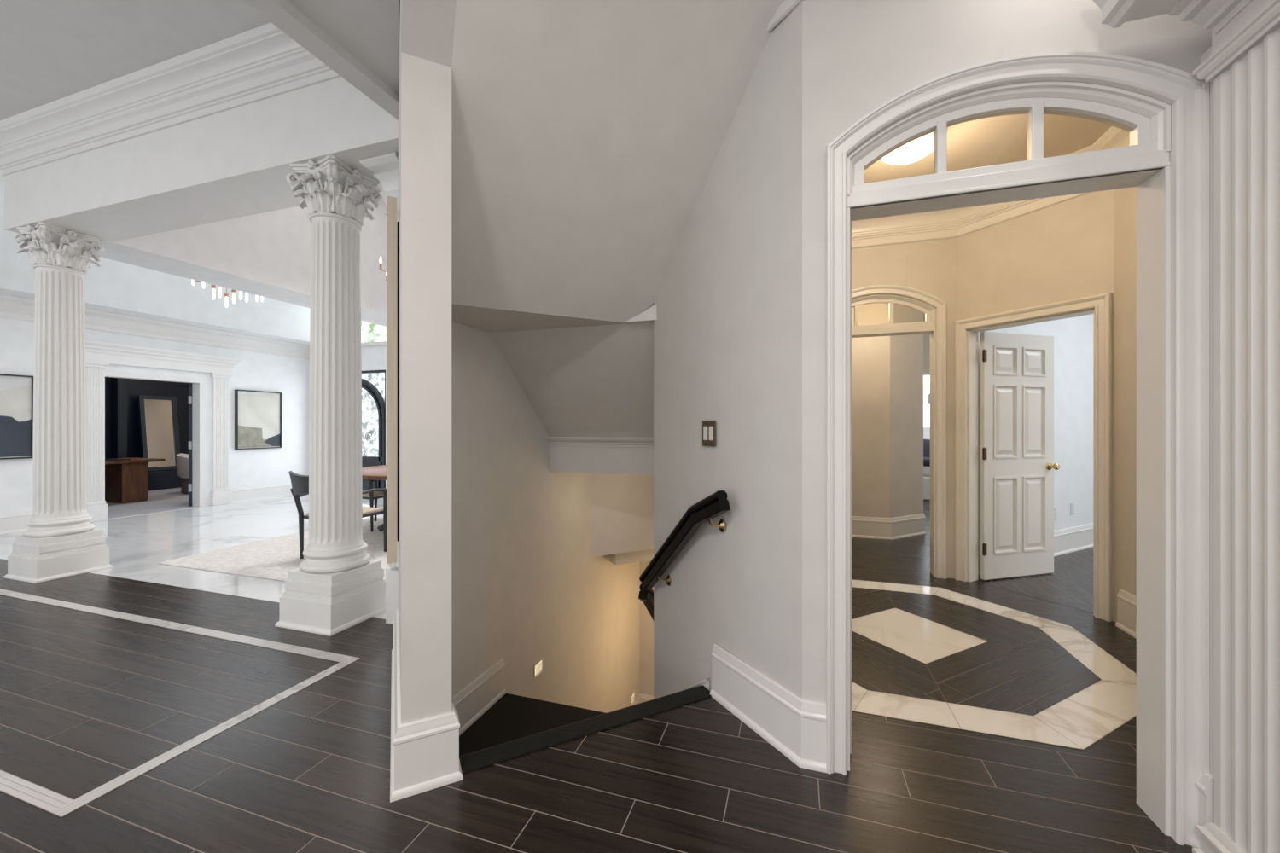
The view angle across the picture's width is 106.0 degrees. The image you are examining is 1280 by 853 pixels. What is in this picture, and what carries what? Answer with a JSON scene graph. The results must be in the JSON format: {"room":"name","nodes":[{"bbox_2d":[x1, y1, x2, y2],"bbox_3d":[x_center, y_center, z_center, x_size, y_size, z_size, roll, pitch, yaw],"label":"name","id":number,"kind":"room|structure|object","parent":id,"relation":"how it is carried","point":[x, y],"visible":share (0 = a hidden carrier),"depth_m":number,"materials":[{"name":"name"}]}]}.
{"room":"house hallway","nodes":[
{"label":"house hallway","id":0,"kind":"room"},
{"bbox_2d":[0,0,270,120],"bbox_3d":[-5.301,-2.475,1.565,6.950,0.150,4.900,0,0,18],"label":"ceiling","id":1,"kind":"structure","parent":0,"point":[51,50],"depth_m":2.96,"materials":[{"name":"paint"}]},
{"bbox_2d":[104,377,191,459],"bbox_3d":[-10.519,-0.250,8.886,0.500,3.000,5.600,0,0,18],"label":"wall","id":2,"kind":"structure","parent":0,"point":[135,387],"depth_m":9.63,"materials":[{"name":"black paint"}]},
{"bbox_2d":[110,377,127,459],"bbox_3d":[-10.024,-0.250,9.277,0.200,3.000,0.130,0,0,18],"label":"trim","id":3,"kind":"structure","parent":2,"relation":"attached to","point":[119,386],"depth_m":9.23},
{"bbox_2d":[147,469,180,490],"bbox_3d":[-10.082,1.070,8.533,0.550,0.360,5.200,0,0,18],"label":"trim","id":4,"kind":"structure","parent":2,"relation":"attached to","point":[160,480],"depth_m":9.58,"materials":[{"name":"black paint"}]},
{"bbox_2d":[137,395,180,471],"bbox_3d":[-9.730,0.130,9.775,0.210,1.500,0.600,0,0,18],"label":"leaning mirror","id":5,"kind":"object","parent":4,"relation":"on","point":[158,415],"visible":0.8,"depth_m":9.77,"materials":[{"name":"silver metal"}]},
{"bbox_2d":[144,399,176,467],"bbox_3d":[-9.736,0.125,9.777,0.158,1.390,0.480,0,0,18],"label":"mirror glass","id":6,"kind":"object","parent":5,"relation":"attached to","point":[160,415],"depth_m":9.79,"materials":[{"name":"beige mirror"}]},
{"bbox_2d":[105,488,198,519],"bbox_3d":[-8.760,1.248,8.314,4.200,0.001,5.600,0,0,18],"label":"floor","id":7,"kind":"structure","parent":0,"point":[165,500],"depth_m":7.62,"materials":[{"name":"tile"}]},
{"bbox_2d":[104,457,165,503],"bbox_3d":[-8.887,0.898,7.435,0.900,0.697,2.050,0,0,18],"label":"desk","id":8,"kind":"object","parent":7,"relation":"on","point":[125,481],"visible":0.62,"depth_m":7.92,"materials":[{"name":"brown wood"}]},
{"bbox_2d":[104,458,131,461],"bbox_3d":[-8.676,0.541,7.682,0.450,0.015,0.650,0,0,18],"label":"desk pad","id":9,"kind":"object","parent":8,"relation":"on","point":[113,459],"visible":0.44,"depth_m":7.84,"materials":[{"name":"black leather"}]},
{"bbox_2d":[175,453,188,494],"bbox_3d":[-8.321,0.875,9.195,0.760,0.750,0.819,0,0,-42],"label":"armchair","id":10,"kind":"object","parent":7,"relation":"on","point":[182,459],"visible":0.29,"depth_m":8.85,"materials":[{"name":"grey fabric"}]},
{"bbox_2d":[0,317,309,514],"bbox_3d":[-7.776,-1.100,4.787,0.150,4.700,9.500,0,0,18],"label":"wall","id":11,"kind":"structure","parent":0,"point":[289,376],"depth_m":7.61,"materials":[{"name":"paint"}]},
{"bbox_2d":[0,511,32,535],"bbox_3d":[-8.171,1.134,3.275,0.034,0.232,6.180,0,0,18],"label":"baseboard","id":12,"kind":"structure","parent":11,"relation":"attached to","point":[11,522],"depth_m":5.69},
{"bbox_2d":[0,373,33,459],"bbox_3d":[-7.445,-0.114,5.484,0.050,0.992,0.729,0,0,18],"label":"framed painting","id":13,"kind":"object","parent":11,"relation":"attached to","point":[16,392],"visible":0.83,"depth_m":5.70,"materials":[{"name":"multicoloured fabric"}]},
{"bbox_2d":[85,361,109,523],"bbox_3d":[-7.158,0.205,6.321,0.075,2.090,0.260,0,0,18],"label":"pilaster","id":14,"kind":"object","parent":11,"relation":"attached to","point":[96,506],"visible":0.73,"depth_m":6.34,"materials":[{"name":"white paint"}]},
{"bbox_2d":[0,293,309,360],"bbox_3d":[-7.559,-1.395,4.985,0.140,0.250,8.810,0,0,18],"label":"trim","id":15,"kind":"structure","parent":11,"relation":"attached to","point":[12,307],"depth_m":7.02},
{"bbox_2d":[104,371,204,507],"bbox_3d":[-7.061,0.253,7.291,0.630,1.994,1.785,0,0,-12],"label":"door frame","id":16,"kind":"structure","parent":11,"relation":"in","point":[201,381],"depth_m":7.47,"materials":[{"name":"wood"}]},
{"bbox_2d":[85,339,242,374],"bbox_3d":[-6.895,-0.976,7.014,0.150,0.268,1.940,0,0,18],"label":"trim","id":17,"kind":"structure","parent":11,"relation":"attached to","point":[96,352],"depth_m":6.89,"materials":[{"name":"white paint"}]},
{"bbox_2d":[209,372,232,506],"bbox_3d":[-6.705,0.205,7.717,0.075,2.090,0.275,0,0,18],"label":"pilaster","id":18,"kind":"object","parent":11,"relation":"attached to","point":[220,493],"visible":1,"depth_m":7.70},
{"bbox_2d":[234,389,281,449],"bbox_3d":[-6.537,-0.114,8.278,0.050,0.992,0.731,0,0,18],"label":"framed painting","id":19,"kind":"object","parent":11,"relation":"attached to","point":[258,414],"visible":1,"depth_m":8.24,"materials":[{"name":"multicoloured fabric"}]},
{"bbox_2d":[229,482,291,503],"bbox_3d":[-6.467,1.134,8.520,0.034,0.232,1.410,0,0,18],"label":"baseboard","id":20,"kind":"structure","parent":11,"relation":"attached to","point":[251,493],"depth_m":8.30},
{"bbox_2d":[0,169,310,345],"bbox_3d":[-6.743,-2.485,6.949,0.520,1.930,4.650,0,0,18],"label":"ceiling","id":21,"kind":"structure","parent":0,"point":[115,287],"depth_m":6.65,"materials":[{"name":"paint"}]},
{"bbox_2d":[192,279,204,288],"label":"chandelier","id":22,"kind":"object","parent":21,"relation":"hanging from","point":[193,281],"depth_m":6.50,"materials":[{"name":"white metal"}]},
{"bbox_2d":[210,285,248,308],"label":"chandelier","id":23,"kind":"object","parent":21,"relation":"hanging from","point":[226,294],"depth_m":6.50,"materials":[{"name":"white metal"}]},
{"bbox_2d":[210,285,215,299],"bbox_3d":[-5.720,-1.837,6.467,0.052,0.265,0.051,0,0,18],"label":"bulb","id":24,"kind":"object","parent":23,"relation":"attached to","point":[212,287],"depth_m":6.46,"materials":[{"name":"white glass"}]},
{"bbox_2d":[217,285,222,297],"bbox_3d":[-5.720,-1.863,6.567,0.052,0.215,0.051,0,0,18],"label":"bulb","id":25,"kind":"object","parent":23,"relation":"attached to","point":[219,288],"depth_m":6.56,"materials":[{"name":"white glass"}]},
{"bbox_2d":[224,287,228,308],"bbox_3d":[-5.580,-1.788,6.507,0.052,0.365,0.051,0,0,18],"label":"bulb","id":26,"kind":"object","parent":23,"relation":"attached to","point":[226,295],"depth_m":6.50,"materials":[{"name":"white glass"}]},
{"bbox_2d":[231,289,236,303],"bbox_3d":[-5.440,-1.808,6.457,0.052,0.325,0.051,0,0,18],"label":"bulb","id":27,"kind":"object","parent":23,"relation":"attached to","point":[234,292],"depth_m":6.44,"materials":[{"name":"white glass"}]},
{"bbox_2d":[238,290,242,299],"bbox_3d":[-5.490,-1.857,6.627,0.052,0.225,0.051,0,0,18],"label":"socket","id":28,"kind":"object","parent":23,"relation":"attached to","point":[240,293],"depth_m":6.62,"materials":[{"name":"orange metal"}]},
{"bbox_2d":[244,292,248,302],"bbox_3d":[-5.390,-1.837,6.607,0.052,0.265,0.051,0,0,18],"label":"bulb","id":29,"kind":"object","parent":23,"relation":"attached to","point":[246,293],"depth_m":6.60,"materials":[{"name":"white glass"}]},
{"bbox_2d":[255,295,263,302],"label":"chandelier","id":30,"kind":"object","parent":21,"relation":"hanging from","point":[256,296],"depth_m":6.51,"materials":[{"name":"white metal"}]},
{"bbox_2d":[0,494,385,619],"bbox_3d":[-3.798,1.250,6.110,6.600,0.001,4.345,0,0,18],"label":"floor","id":31,"kind":"structure","parent":0,"point":[136,544],"depth_m":5.37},
{"bbox_2d":[157,514,390,581],"bbox_3d":[-2.541,1.242,5.562,2.770,0.013,3.390,0,0,18],"label":"rug","id":32,"kind":"object","parent":31,"relation":"on","point":[272,558],"visible":0.24,"depth_m":4.55,"materials":[{"name":"white fabric"}]},
{"bbox_2d":[288,471,387,558],"bbox_3d":[-2.857,0.822,4.584,0.660,0.823,0.653,0,0,22],"label":"dining chair","id":33,"kind":"object","parent":32,"relation":"on","point":[299,483],"visible":0.44,"depth_m":4.50,"materials":[{"name":"black wood"}]},
{"bbox_2d":[361,457,383,531],"bbox_3d":[-3.347,0.822,5.987,0.653,0.823,0.660,0,0,18],"label":"dining chair","id":34,"kind":"object","parent":32,"relation":"on","point":[374,462],"visible":0.21,"depth_m":5.79,"materials":[{"name":"black wood"}]},
{"bbox_2d":[361,465,387,531],"bbox_3d":[-2.496,0.870,5.910,1.910,0.728,1.910,0,0,18],"label":"dining table","id":35,"kind":"object","parent":32,"relation":"on","point":[377,473],"visible":0.1,"depth_m":5.34,"materials":[{"name":"brown wood"}]},
{"bbox_2d":[242,0,398,120],"bbox_3d":[-2.058,-2.150,0.484,0.117,0.800,4.850,0,0,18],"label":"crown molding","id":36,"kind":"structure","parent":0,"point":[282,14],"depth_m":2.25,"materials":[{"name":"paint"}]},
{"bbox_2d":[360,344,387,488],"bbox_3d":[-3.200,-1.100,8.274,6.800,4.700,0.140,0,0,18],"label":"wall","id":37,"kind":"structure","parent":0,"point":[374,357],"depth_m":8.69,"materials":[{"name":"paint"}]},
{"bbox_2d":[361,370,385,490],"bbox_3d":[-5.344,0.115,8.957,1.700,2.270,0.095,0,0,18],"label":"door","id":38,"kind":"structure","parent":37,"relation":"in","point":[373,381],"depth_m":8.83,"materials":[{"name":"metal"}]},
{"bbox_2d":[360,320,387,346],"bbox_3d":[-5.058,-1.935,8.785,1.670,0.950,0.045,0,0,18],"label":"window","id":39,"kind":"structure","parent":37,"relation":"in","point":[371,334],"depth_m":8.70,"materials":[{"name":"grey"}]},
{"bbox_2d":[389,0,462,802],"bbox_3d":[-0.923,0.900,2.035,0.229,5.900,1.975,0,0,-27],"label":"wall","id":40,"kind":"structure","parent":0,"point":[426,26],"depth_m":1.68,"materials":[{"name":"paint"}]},
{"bbox_2d":[0,22,341,176],"bbox_3d":[-3.378,-2.251,3.592,4.325,0.298,0.655,0,0,18],"label":"trim","id":41,"kind":"structure","parent":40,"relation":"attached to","point":[262,62],"depth_m":3.29,"materials":[{"name":"white paint"}]},
{"bbox_2d":[387,196,398,564],"bbox_3d":[-1.290,-0.215,2.519,0.050,1.690,0.660,0,0,-27],"label":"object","id":42,"kind":"object","parent":40,"relation":"attached to","point":[392,224],"visible":0.99,"depth_m":2.23,"materials":[{"name":"beige paint"}]},
{"bbox_2d":[451,321,639,713],"bbox_3d":[-0.628,1.025,4.473,0.120,5.650,3.880,0,0,18],"label":"wall","id":43,"kind":"structure","parent":0,"point":[527,586],"depth_m":3.52,"materials":[{"name":"paint"}]},
{"bbox_2d":[451,658,506,736],"bbox_3d":[-1.037,1.704,2.966,0.034,0.232,0.700,0,0,18],"label":"baseboard","id":44,"kind":"structure","parent":43,"relation":"attached to","point":[480,695],"depth_m":3.04,"materials":[{"name":"white wood"}]},
{"bbox_2d":[533,656,543,680],"bbox_3d":[-0.791,1.890,3.769,0.007,0.118,0.148,0,0,18],"label":"step light","id":45,"kind":"object","parent":43,"relation":"attached to","point":[538,667],"visible":1,"depth_m":3.76,"materials":[{"name":"white plastic"}]},
{"bbox_2d":[459,685,711,773],"bbox_3d":[-0.103,2.405,3.345,1.537,2.321,3.390,0,0,18],"label":"staircase","id":46,"kind":"structure","parent":43,"relation":"attached to","point":[515,726],"depth_m":2.31,"materials":[{"name":"black wood"}]},
{"bbox_2d":[630,691,634,705],"bbox_3d":[-0.086,3.350,5.937,0.007,0.118,0.148,0,0,18],"label":"step light","id":47,"kind":"object","parent":43,"relation":"attached to","point":[632,697],"visible":0.98,"depth_m":5.93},
{"bbox_2d":[451,303,646,332],"bbox_3d":[-0.598,-0.741,2.640,1.210,0.250,0.780,0,0,18],"label":"ceiling","id":48,"kind":"structure","parent":0,"point":[489,320],"depth_m":2.80,"materials":[{"name":"paint"}]},
{"bbox_2d":[489,302,653,437],"bbox_3d":[-0.344,-0.433,3.390,1.230,1.034,0.805,0,0,18],"label":"ceiling","id":49,"kind":"structure","parent":0,"point":[588,381],"depth_m":3.31,"materials":[{"name":"paint"}]},
{"bbox_2d":[0,500,1192,852],"bbox_3d":[-0.111,1.250,4.189,14.800,0.002,13.100,0,0,18],"label":"floor","id":50,"kind":"structure","parent":0,"point":[87,700],"depth_m":1.80,"materials":[{"name":"tile"}]},
{"bbox_2d":[3,221,112,583],"bbox_3d":[-4.958,-0.203,4.124,0.497,2.906,0.497,0,0,13],"label":"column","id":51,"kind":"structure","parent":50,"relation":"on","point":[61,541],"depth_m":4.02,"materials":[{"name":"paint"}]},
{"bbox_2d":[0,588,360,817],"bbox_3d":[-4.228,1.248,2.898,5.366,0.001,1.113,0,0,18],"label":"floor border inlay","id":52,"kind":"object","parent":50,"relation":"on","point":[58,805],"depth_m":2.10,"materials":[{"name":"tile"}]},
{"bbox_2d":[274,154,385,636],"bbox_3d":[-1.991,-0.203,3.160,0.497,2.906,0.497,0,0,13],"label":"column","id":53,"kind":"structure","parent":50,"relation":"on","point":[338,587],"depth_m":3.04,"materials":[{"name":"paint"}]},
{"bbox_2d":[923,426,930,500],"bbox_3d":[5.595,0.625,8.807,1.900,1.250,1.710,0,0,18],"label":"bed","id":54,"kind":"object","parent":50,"relation":"on","point":[926,429],"visible":0.03,"depth_m":8.19,"materials":[{"name":"white fabric"}]},
{"bbox_2d":[923,457,930,466],"bbox_3d":[5.496,0.620,8.500,1.760,0.140,1.035,0,0,18],"label":"throw","id":55,"kind":"object","parent":54,"relation":"on","point":[926,460],"depth_m":8.17,"materials":[{"name":"blue fabric"}]},
{"bbox_2d":[923,439,930,457],"bbox_3d":[5.229,0.420,8.973,0.800,0.380,0.500,0,0,18],"label":"pillow","id":56,"kind":"object","parent":54,"relation":"on","point":[926,442],"depth_m":8.78,"materials":[{"name":"blue fabric"}]},
{"bbox_2d":[851,579,1136,750],"bbox_3d":[1.629,1.248,2.925,1.974,0.001,1.974,0,0,18],"label":"floor inlay","id":57,"kind":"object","parent":50,"relation":"on","point":[1083,718],"depth_m":2.26,"materials":[{"name":"tile"}]},
{"bbox_2d":[851,587,1101,715],"bbox_3d":[1.629,1.247,2.925,1.566,0.001,1.566,0,0,18],"label":"floor","id":58,"kind":"structure","parent":57,"relation":"on","point":[1013,695],"depth_m":2.53,"materials":[{"name":"black tile"}]},
{"bbox_2d":[549,446,653,475],"bbox_3d":[-0.208,0.060,3.811,1.230,0.620,0.080,0,0,18],"label":"wall","id":59,"kind":"structure","parent":0,"point":[563,459],"depth_m":3.80,"materials":[{"name":"white paint"}]},
{"bbox_2d":[546,436,653,448],"bbox_3d":[-0.195,0.122,3.736,1.160,0.076,0.055,0,0,18],"label":"trim","id":60,"kind":"structure","parent":59,"relation":"attached to","point":[553,441],"depth_m":3.77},
{"bbox_2d":[451,0,779,322],"bbox_3d":[-0.183,-1.361,2.058,1.178,1.486,1.343,0,0,-27],"label":"ceiling","id":61,"kind":"structure","parent":0,"point":[588,136],"depth_m":2.03,"materials":[{"name":"paint"}]},
{"bbox_2d":[590,473,653,557],"bbox_3d":[0.214,0.815,5.141,1.824,0.930,0.113,0,0,-27],"label":"wall","id":62,"kind":"structure","parent":0,"point":[622,505],"depth_m":4.87,"materials":[{"name":"paint"}]},
{"bbox_2d":[609,549,653,564],"bbox_3d":[0.221,1.045,5.343,1.155,0.790,0.160,0,0,-27],"label":"ceiling","id":63,"kind":"structure","parent":0,"point":[636,556],"depth_m":5.10,"materials":[{"name":"paint"}]},
{"bbox_2d":[640,559,653,696],"bbox_3d":[0.548,2.050,6.089,1.360,3.600,0.120,0,0,18],"label":"wall","id":64,"kind":"structure","parent":0,"point":[646,621],"depth_m":6.18,"materials":[{"name":"paint"}]},
{"bbox_2d":[633,693,653,705],"bbox_3d":[0.460,3.554,5.791,1.135,0.232,0.500,0,0,18],"label":"baseboard","id":65,"kind":"structure","parent":64,"relation":"attached to","point":[642,698],"depth_m":6.15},
{"bbox_2d":[286,0,1111,183],"bbox_3d":[0.280,-1.875,1.039,4.230,0.150,7.350,0,0,18],"label":"ceiling","id":66,"kind":"structure","parent":0,"point":[997,140],"depth_m":2.87,"materials":[{"name":"paint"}]},
{"bbox_2d":[880,132,934,164],"bbox_3d":[1.630,-1.714,2.930,0.400,0.172,0.400,0,0,18],"label":"ceiling lamp","id":67,"kind":"object","parent":66,"relation":"attached to","point":[920,148],"visible":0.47,"depth_m":2.88,"materials":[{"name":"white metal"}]},
{"bbox_2d":[653,1,851,754],"bbox_3d":[0.599,1.025,3.898,0.817,5.650,4.182,0,0,6],"label":"wall","id":68,"kind":"structure","parent":0,"point":[728,299],"depth_m":2.11,"materials":[{"name":"paint"}]},
{"bbox_2d":[624,305,656,324],"bbox_3d":[0.013,-0.656,2.824,0.200,0.089,0.060,0,0,18],"label":"trim","id":69,"kind":"structure","parent":68,"relation":"attached to","point":[648,316],"depth_m":2.79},
{"bbox_2d":[638,584,653,620],"bbox_3d":[0.178,1.344,3.262,0.103,0.817,0.930,0,0,18],"label":"handrail","id":70,"kind":"object","parent":68,"relation":"attached to","point":[647,596],"visible":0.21,"depth_m":2.89,"materials":[{"name":"black paint"}]},
{"bbox_2d":[639,490,730,591],"bbox_3d":[0.211,0.599,2.425,0.101,0.640,0.776,0,0,-27],"label":"handrail","id":71,"kind":"object","parent":68,"relation":"attached to","point":[717,503],"visible":1,"depth_m":2.33,"materials":[{"name":"black paint"}]},
{"bbox_2d":[664,678,709,696],"bbox_3d":[0.199,1.575,2.537,0.022,0.750,0.540,0,0,-27],"label":"baseboard","id":72,"kind":"structure","parent":68,"relation":"attached to","point":[705,683],"depth_m":2.35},
{"bbox_2d":[702,420,715,446],"bbox_3d":[0.327,0.033,2.299,0.009,0.122,0.108,0,0,-27],"label":"light switch","id":73,"kind":"object","parent":68,"relation":"attached to","point":[708,427],"visible":1,"depth_m":2.29,"materials":[{"name":"brown metal"}]},
{"bbox_2d":[851,302,923,517],"bbox_3d":[2.133,-0.275,5.670,2.351,3.050,0.451,0,0,8],"label":"wall","id":74,"kind":"structure","parent":0,"point":[887,371],"depth_m":5.43,"materials":[{"name":"paint"}]},
{"bbox_2d":[851,513,925,540],"bbox_3d":[2.131,1.134,5.595,2.378,0.232,0.389,0,0,7],"label":"baseboard","id":75,"kind":"structure","parent":74,"relation":"attached to","point":[910,526],"depth_m":5.41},
{"bbox_2d":[851,238,956,578],"bbox_3d":[2.011,-0.275,4.218,1.290,3.050,0.135,0,0,18],"label":"wall","id":76,"kind":"structure","parent":0,"point":[929,267],"depth_m":4.00,"materials":[{"name":"paint"}]},
{"bbox_2d":[851,285,946,579],"bbox_3d":[2.037,0.022,4.190,1.052,2.455,0.171,0,0,18],"label":"door frame","id":77,"kind":"structure","parent":76,"relation":"in","point":[882,293],"depth_m":4.01,"materials":[{"name":"white wood"}]},
{"bbox_2d":[923,314,930,375],"bbox_3d":[4.359,-0.275,7.269,2.000,3.050,0.120,0,0,18],"label":"wall","id":78,"kind":"structure","parent":0,"point":[926,337],"depth_m":7.23,"materials":[{"name":"paint"}]},
{"bbox_2d":[923,369,930,374],"bbox_3d":[4.216,0.200,7.233,1.290,2.100,0.036,0,0,18],"label":"trim","id":79,"kind":"structure","parent":78,"relation":"in","point":[925,371],"depth_m":7.20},
{"bbox_2d":[802,0,1211,703],"bbox_3d":[1.215,-0.275,1.669,1.240,3.050,0.135,0,0,18],"label":"wall","id":80,"kind":"structure","parent":0,"point":[858,55],"depth_m":1.74,"materials":[{"name":"paint"}]},
{"bbox_2d":[709,644,826,773],"bbox_3d":[0.489,1.134,1.982,0.084,0.232,0.612,0,0,-34],"label":"baseboard","id":81,"kind":"structure","parent":80,"relation":"attached to","point":[794,726],"depth_m":1.91,"materials":[{"name":"white wood"}]},
{"bbox_2d":[767,0,805,32],"bbox_3d":[0.921,-1.692,1.701,1.100,0.215,0.239,0,0,18],"label":"trim","id":82,"kind":"structure","parent":80,"relation":"attached to","point":[785,7],"depth_m":1.86,"materials":[{"name":"white paint"}]},
{"bbox_2d":[826,52,1209,845],"bbox_3d":[1.198,0.022,1.655,1.052,2.455,0.171,0,0,18],"label":"door frame","id":83,"kind":"structure","parent":80,"relation":"in","point":[1172,197],"depth_m":1.54,"materials":[{"name":"white wood"}]},
{"bbox_2d":[1191,773,1214,849],"bbox_3d":[1.656,1.134,1.424,0.034,0.232,0.057,0,0,18],"label":"baseboard","id":84,"kind":"structure","parent":80,"relation":"attached to","point":[1205,786],"depth_m":1.41,"materials":[{"name":"white wood"}]},
{"bbox_2d":[956,189,1114,622],"bbox_3d":[2.872,-0.275,3.549,0.120,3.050,0.973,0,0,-27],"label":"wall","id":85,"kind":"structure","parent":0,"point":[1064,251],"depth_m":3.42,"materials":[{"name":"paint"}]},
{"bbox_2d":[851,126,1129,248],"bbox_3d":[2.361,-1.675,3.384,0.981,0.250,2.697,0,0,-30],"label":"trim","id":86,"kind":"structure","parent":85,"relation":"attached to","point":[955,223],"depth_m":3.92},
{"bbox_2d":[954,292,1111,622],"bbox_3d":[3.195,0.196,3.717,0.921,2.108,0.955,0,0,-27],"label":"door","id":87,"kind":"structure","parent":85,"relation":"in","point":[1017,466],"depth_m":3.91,"materials":[{"name":"paint"}]},
{"bbox_2d":[977,314,1093,546],"bbox_3d":[4.358,-0.275,4.916,3.770,3.050,0.097,0,0,-27],"label":"wall","id":88,"kind":"structure","parent":0,"point":[1073,336],"depth_m":4.85,"materials":[{"name":"paint"}]},
{"bbox_2d":[977,523,1093,575],"bbox_3d":[4.392,1.134,4.860,3.760,0.232,0.034,0,0,-27],"label":"baseboard","id":89,"kind":"structure","parent":88,"relation":"attached to","point":[1068,540],"depth_m":4.81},
{"bbox_2d":[1053,508,1056,520],"bbox_3d":[4.030,0.855,4.689,0.070,0.116,0.009,0,0,-27],"label":"electrical outlet","id":90,"kind":"object","parent":88,"relation":"attached to","point":[1055,509],"visible":0.59,"depth_m":4.69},
{"bbox_2d":[1070,503,1074,515],"bbox_3d":[4.351,0.830,4.853,0.070,0.116,0.009,0,0,-27],"label":"electrical outlet","id":91,"kind":"object","parent":88,"relation":"attached to","point":[1072,505],"visible":1,"depth_m":4.84,"materials":[{"name":"white plastic"}]},
{"bbox_2d":[1114,186,1136,622],"bbox_3d":[2.850,-0.275,2.323,0.115,3.050,1.580,0,0,18],"label":"wall","id":92,"kind":"structure","parent":0,"point":[1125,198],"depth_m":2.99,"materials":[{"name":"paint"}]},
{"bbox_2d":[1115,589,1136,639],"bbox_3d":[2.841,1.134,2.536,0.034,0.232,1.020,0,0,18],"label":"baseboard","id":93,"kind":"structure","parent":92,"relation":"attached to","point":[1126,622],"depth_m":2.93,"materials":[{"name":"white wood"}]},
{"bbox_3d":[-3.897,-3.500,6.129,6.800,0.100,4.750,0,0,18],"label":"ceiling","id":94,"kind":"structure","parent":0,"visible":0},
{"bbox_2d":[4,76,398,241],"bbox_3d":[-3.250,-2.553,3.606,4.250,1.795,0.450,0,0,18],"label":"ceiling beam","id":95,"kind":"structure","parent":94,"relation":"attached to","point":[235,163],"depth_m":3.37,"materials":[{"name":"paint"}]},
{"bbox_2d":[86,193,387,326],"bbox_3d":[-4.367,-2.550,6.413,0.630,1.800,4.300,0,0,18],"label":"ceiling","id":96,"kind":"structure","parent":94,"relation":"attached to","point":[265,254],"depth_m":5.56,"materials":[{"name":"paint"}]},
{"bbox_2d":[378,256,387,281],"bbox_3d":[-2.496,-2.575,5.910,1.178,1.750,1.176,0,0,-20],"label":"chandelier","id":97,"kind":"object","parent":94,"relation":"hanging from","point":[380,260],"visible":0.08,"depth_m":5.49,"materials":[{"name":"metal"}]},
{"bbox_3d":[5.518,-1.850,8.406,4.700,0.100,2.800,0,0,18],"label":"ceiling","id":98,"kind":"structure","parent":0,"visible":0},
{"bbox_2d":[926,393,930,404],"bbox_3d":[4.938,-1.090,8.174,0.130,1.420,0.130,0,0,18],"label":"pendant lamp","id":99,"kind":"object","parent":98,"relation":"hanging from","point":[928,395],"visible":0.28,"depth_m":8.16,"materials":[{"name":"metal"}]},
{"bbox_3d":[5.982,-0.275,9.675,4.600,3.050,0.100,0,0,18],"label":"wall","id":100,"kind":"structure","parent":0,"visible":0},
{"bbox_2d":[923,375,930,426],"bbox_3d":[5.870,-0.350,9.638,2.110,1.520,0.040,0,0,18],"label":"window","id":101,"kind":"structure","parent":100,"relation":"in","point":[926,378],"depth_m":9.68,"materials":[{"name":"white glass"}]},
{"bbox_3d":[1.410,-0.275,0.278,0.130,3.050,2.600,0,0,18],"label":"wall","id":102,"kind":"structure","parent":0,"visible":0},
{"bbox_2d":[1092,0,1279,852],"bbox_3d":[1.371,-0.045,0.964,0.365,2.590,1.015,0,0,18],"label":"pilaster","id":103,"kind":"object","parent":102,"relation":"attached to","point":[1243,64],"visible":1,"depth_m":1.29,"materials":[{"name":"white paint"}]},
{"bbox_2d":[1200,46,1214,777],"bbox_3d":[1.688,0.070,1.406,0.038,2.360,0.073,0,0,18],"label":"trim","id":104,"kind":"structure","parent":102,"relation":"attached to","point":[1208,52],"depth_m":1.41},
{"bbox_3d":[-1.362,-0.400,3.139,0.470,3.300,0.190,0,0,18],"label":"wall","id":105,"kind":"structure","parent":0,"visible":0},
{"bbox_2d":[359,152,398,624],"bbox_3d":[-1.583,-0.202,3.025,0.280,2.903,0.160,0,0,18],"label":"pilaster","id":106,"kind":"object","parent":105,"relation":"attached to","point":[385,167],"visible":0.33,"depth_m":3.03,"materials":[{"name":"paint"}]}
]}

